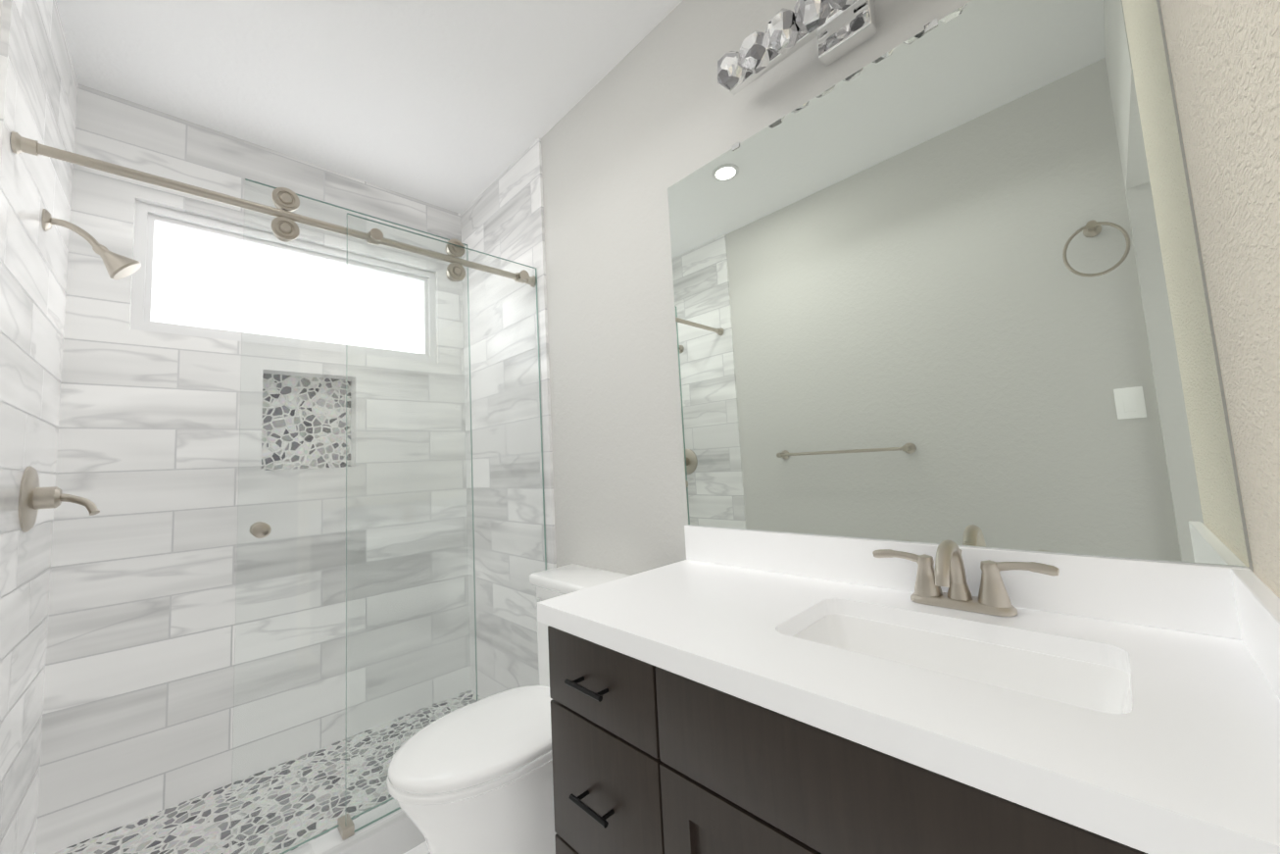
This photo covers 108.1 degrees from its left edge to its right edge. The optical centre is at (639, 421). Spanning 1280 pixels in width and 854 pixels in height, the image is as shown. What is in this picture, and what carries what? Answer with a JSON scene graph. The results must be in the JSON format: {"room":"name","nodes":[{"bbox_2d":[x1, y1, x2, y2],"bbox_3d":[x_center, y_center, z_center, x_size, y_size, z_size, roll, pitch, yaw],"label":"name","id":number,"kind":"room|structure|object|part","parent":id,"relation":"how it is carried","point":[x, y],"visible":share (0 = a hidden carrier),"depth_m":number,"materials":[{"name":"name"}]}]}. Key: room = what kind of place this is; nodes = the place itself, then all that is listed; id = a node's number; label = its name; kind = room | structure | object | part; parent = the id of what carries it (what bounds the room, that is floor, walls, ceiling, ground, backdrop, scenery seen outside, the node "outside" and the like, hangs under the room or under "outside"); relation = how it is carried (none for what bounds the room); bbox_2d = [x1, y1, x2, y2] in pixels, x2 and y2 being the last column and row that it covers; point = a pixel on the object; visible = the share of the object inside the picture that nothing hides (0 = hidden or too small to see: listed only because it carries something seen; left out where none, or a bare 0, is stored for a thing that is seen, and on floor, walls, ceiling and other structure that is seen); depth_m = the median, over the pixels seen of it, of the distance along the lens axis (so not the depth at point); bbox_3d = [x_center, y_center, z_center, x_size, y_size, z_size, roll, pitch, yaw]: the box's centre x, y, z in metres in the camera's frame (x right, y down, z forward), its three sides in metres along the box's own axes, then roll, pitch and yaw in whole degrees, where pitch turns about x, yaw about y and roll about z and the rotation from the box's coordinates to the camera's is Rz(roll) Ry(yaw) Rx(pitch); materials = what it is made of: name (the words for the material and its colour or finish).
{"room":"bathroom","nodes":[
{"label":"bathroom","id":0,"kind":"room"},
{"bbox_2d":[0,0,2,32],"bbox_3d":[-0.850,-0.026,0.332,0.120,2.700,3.490,2,-7,-44],"label":"wall","id":1,"kind":"structure","parent":0,"point":[1,3],"depth_m":1.03,"materials":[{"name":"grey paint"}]},
{"bbox_2d":[0,0,78,853],"bbox_3d":[-1.656,0.047,1.248,0.012,2.600,0.810,2,-7,-44],"label":"wall","id":2,"kind":"structure","parent":1,"relation":"attached to","point":[38,90],"depth_m":1.25,"materials":[{"name":"tile"}]},
{"bbox_2d":[18,208,141,532],"bbox_3d":[-1.612,-0.153,1.355,0.192,0.908,0.176,2,-7,-44],"label":"shower fixture","id":3,"kind":"object","parent":2,"relation":"attached to","point":[33,497],"visible":1,"depth_m":1.30,"materials":[{"name":"silver metal"}]},
{"bbox_3d":[-1.640,0.209,1.277,0.058,0.176,0.176,2,-7,-44],"label":"valve plate","id":4,"kind":"part","parent":3,"relation":"part of","materials":[{"name":"silver metal"}]},
{"bbox_3d":[-1.661,-0.551,1.362,0.113,0.072,0.019,2,-7,-44],"label":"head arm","id":5,"kind":"part","parent":3,"relation":"part of"},
{"bbox_3d":[-1.578,0.231,1.303,0.086,0.067,0.066,2,-7,-44],"label":"valve lever","id":6,"kind":"part","parent":3,"relation":"part of","materials":[{"name":"silver metal"}]},
{"bbox_2d":[34,83,470,853],"bbox_3d":[-1.478,0.159,2.063,1.410,2.700,0.120,2,-7,-44],"label":"wall","id":7,"kind":"structure","parent":0,"point":[142,713],"depth_m":1.79,"materials":[{"name":"tile"}]},
{"bbox_2d":[130,199,436,362],"bbox_3d":[-1.509,-0.567,2.126,1.100,0.500,0.060,2,-7,-44],"label":"window","id":8,"kind":"structure","parent":7,"relation":"in","point":[200,279],"depth_m":2.01,"materials":[{"name":"white glass"}]},
{"bbox_3d":[-1.513,-0.567,2.130,1.036,0.436,0.030,2,-7,-44],"label":"window frame sash","id":9,"kind":"part","parent":8,"relation":"part of","materials":[{"name":"white glass"}]},
{"bbox_2d":[261,373,350,470],"bbox_3d":[-1.516,0.005,2.114,0.360,0.440,0.035,2,-7,-44],"label":"wall niche","id":10,"kind":"object","parent":7,"relation":"attached to","point":[278,438],"depth_m":2.09,"materials":[{"name":"grey stone"}]},
{"bbox_2d":[51,689,483,853],"bbox_3d":[-1.127,1.397,1.663,1.410,0.130,0.690,2,-7,-44],"label":"floor","id":11,"kind":"structure","parent":0,"point":[199,824],"depth_m":1.61,"materials":[{"name":"grey stone"}]},
{"bbox_2d":[55,0,682,213],"bbox_3d":[-0.405,-1.397,1.017,1.810,0.100,3.570,2,-7,-44],"label":"ceiling","id":12,"kind":"structure","parent":0,"point":[459,106],"depth_m":1.66,"materials":[{"name":"white paint"}]},
{"bbox_2d":[403,840,430,853],"bbox_3d":[0.090,1.239,0.423,1.810,0.100,2.560,2,-7,-44],"label":"floor","id":13,"kind":"structure","parent":0,"point":[421,848],"depth_m":1.43,"materials":[{"name":"tile"}]},
{"bbox_2d":[286,798,425,853],"bbox_3d":[-0.847,1.322,1.379,1.386,0.200,0.120,2,-7,-44],"label":"sill","id":14,"kind":"structure","parent":13,"relation":"on","point":[398,831],"depth_m":1.39,"materials":[{"name":"stone"}]},
{"bbox_2d":[10,131,546,853],"bbox_3d":[-0.924,0.251,1.493,1.384,1.957,0.100,2,-7,-44],"label":"shower door","id":15,"kind":"structure","parent":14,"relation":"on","point":[283,223],"depth_m":1.52,"materials":[{"name":"clear glass"}]},
{"bbox_3d":[-1.077,0.308,1.319,0.042,0.042,0.034,2,-7,-44],"label":"knob","id":16,"kind":"part","parent":15,"relation":"part of","materials":[{"name":"silver metal"}]},
{"bbox_2d":[387,563,629,853],"bbox_3d":[-0.345,0.905,1.366,0.719,0.775,0.430,2,-7,-44],"label":"toilet","id":17,"kind":"object","parent":13,"relation":"on","point":[475,777],"visible":0.62,"depth_m":1.19,"materials":[{"name":"white ceramic"}]},
{"bbox_3d":[-0.415,0.866,1.303,0.525,0.030,0.380,2,-7,-44],"label":"lid","id":18,"kind":"part","parent":17,"relation":"part of","materials":[{"name":"white ceramic"}]},
{"bbox_3d":[-0.413,0.894,1.300,0.530,0.020,0.384,2,-7,-44],"label":"seat","id":19,"kind":"part","parent":17,"relation":"part of","materials":[{"name":"white ceramic"}]},
{"bbox_2d":[537,525,1279,853],"bbox_3d":[0.336,0.715,0.800,0.550,0.982,1.041,2,-7,-44],"label":"bathroom vanity","id":20,"kind":"object","parent":13,"relation":"on","point":[721,690],"visible":1,"depth_m":0.67,"materials":[{"name":"white stone"}]},
{"bbox_3d":[-0.123,0.509,0.911,0.029,0.008,0.008,2,-7,-44],"label":"pull post","id":21,"kind":"part","parent":20,"relation":"part of","materials":[{"name":"black metal"}]},
{"bbox_3d":[-0.112,0.720,0.893,0.029,0.008,0.008,2,-7,-44],"label":"pull post","id":22,"kind":"part","parent":20,"relation":"part of","materials":[{"name":"black metal"}]},
{"bbox_3d":[-0.071,0.501,0.858,0.029,0.008,0.008,2,-7,-44],"label":"pull post","id":23,"kind":"part","parent":20,"relation":"part of","materials":[{"name":"black metal"}]},
{"bbox_3d":[-0.080,0.506,0.901,0.019,0.150,0.321,2,-7,-44],"label":"drawer","id":24,"kind":"part","parent":20,"relation":"part of","materials":[{"name":"brown wood"}]},
{"bbox_3d":[-0.060,0.713,0.839,0.029,0.008,0.008,2,-7,-44],"label":"pull post","id":25,"kind":"part","parent":20,"relation":"part of","materials":[{"name":"black metal"}]},
{"bbox_3d":[-0.069,0.717,0.883,0.019,0.265,0.321,2,-7,-44],"label":"drawer","id":26,"kind":"part","parent":20,"relation":"part of","materials":[{"name":"brown wood"}]},
{"bbox_3d":[-0.054,0.986,0.859,0.019,0.265,0.321,2,-7,-44],"label":"drawer","id":27,"kind":"part","parent":20,"relation":"part of","materials":[{"name":"brown wood"}]},
{"bbox_3d":[0.175,0.818,0.638,0.008,0.423,0.224,2,-7,-44],"label":"door panel","id":28,"kind":"part","parent":20,"relation":"part of","materials":[{"name":"brown wood"}]},
{"bbox_3d":[0.171,0.818,0.634,0.019,0.535,0.336,2,-7,-44],"label":"door frame","id":29,"kind":"part","parent":20,"relation":"part of","materials":[{"name":"brown wood"}]},
{"bbox_2d":[872,539,1059,616],"bbox_3d":[0.557,0.275,0.830,0.143,0.126,0.288,2,-7,-44],"label":"faucet","id":30,"kind":"object","parent":20,"relation":"on","point":[928,599],"depth_m":0.84,"materials":[{"name":"silver metal"}]},
{"bbox_2d":[541,0,1254,575],"bbox_3d":[0.007,0.043,1.643,0.120,2.700,2.810,2,-7,-44],"label":"wall","id":31,"kind":"structure","parent":0,"point":[643,125],"depth_m":1.58,"materials":[{"name":"grey paint"}]},
{"bbox_2d":[460,137,556,697],"bbox_3d":[-0.656,0.079,2.225,0.012,2.600,0.810,2,-7,-44],"label":"wall","id":32,"kind":"structure","parent":31,"relation":"attached to","point":[502,215],"depth_m":2.18,"materials":[{"name":"tile"}]},
{"bbox_2d":[717,0,877,95],"bbox_3d":[0.438,-0.927,1.040,0.150,0.120,0.580,2,-7,-44],"label":"sconce","id":33,"kind":"object","parent":31,"relation":"attached to","point":[838,29],"visible":1,"depth_m":1.07,"materials":[{"name":"silver metal"}]},
{"bbox_2d":[667,0,1249,566],"bbox_3d":[0.479,-0.274,1.075,0.009,1.070,1.036,2,-7,-44],"label":"mirror","id":34,"kind":"object","parent":31,"relation":"attached to","point":[936,280],"visible":1,"depth_m":0.91,"materials":[{"name":"silver mirror"}]},
{"bbox_2d":[684,525,1263,642],"bbox_3d":[0.504,0.309,1.022,0.019,0.100,1.041,2,-7,-44],"label":"backsplash","id":35,"kind":"structure","parent":31,"relation":"attached to","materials":[{"name":"white stone"}]},
{"bbox_2d":[1159,0,1279,597],"bbox_3d":[0.743,-0.097,0.487,0.690,2.700,0.125,2,-7,-44],"label":"wall","id":36,"kind":"structure","parent":0,"point":[1224,57],"depth_m":0.53,"materials":[{"name":"beige paint"}]}
]}

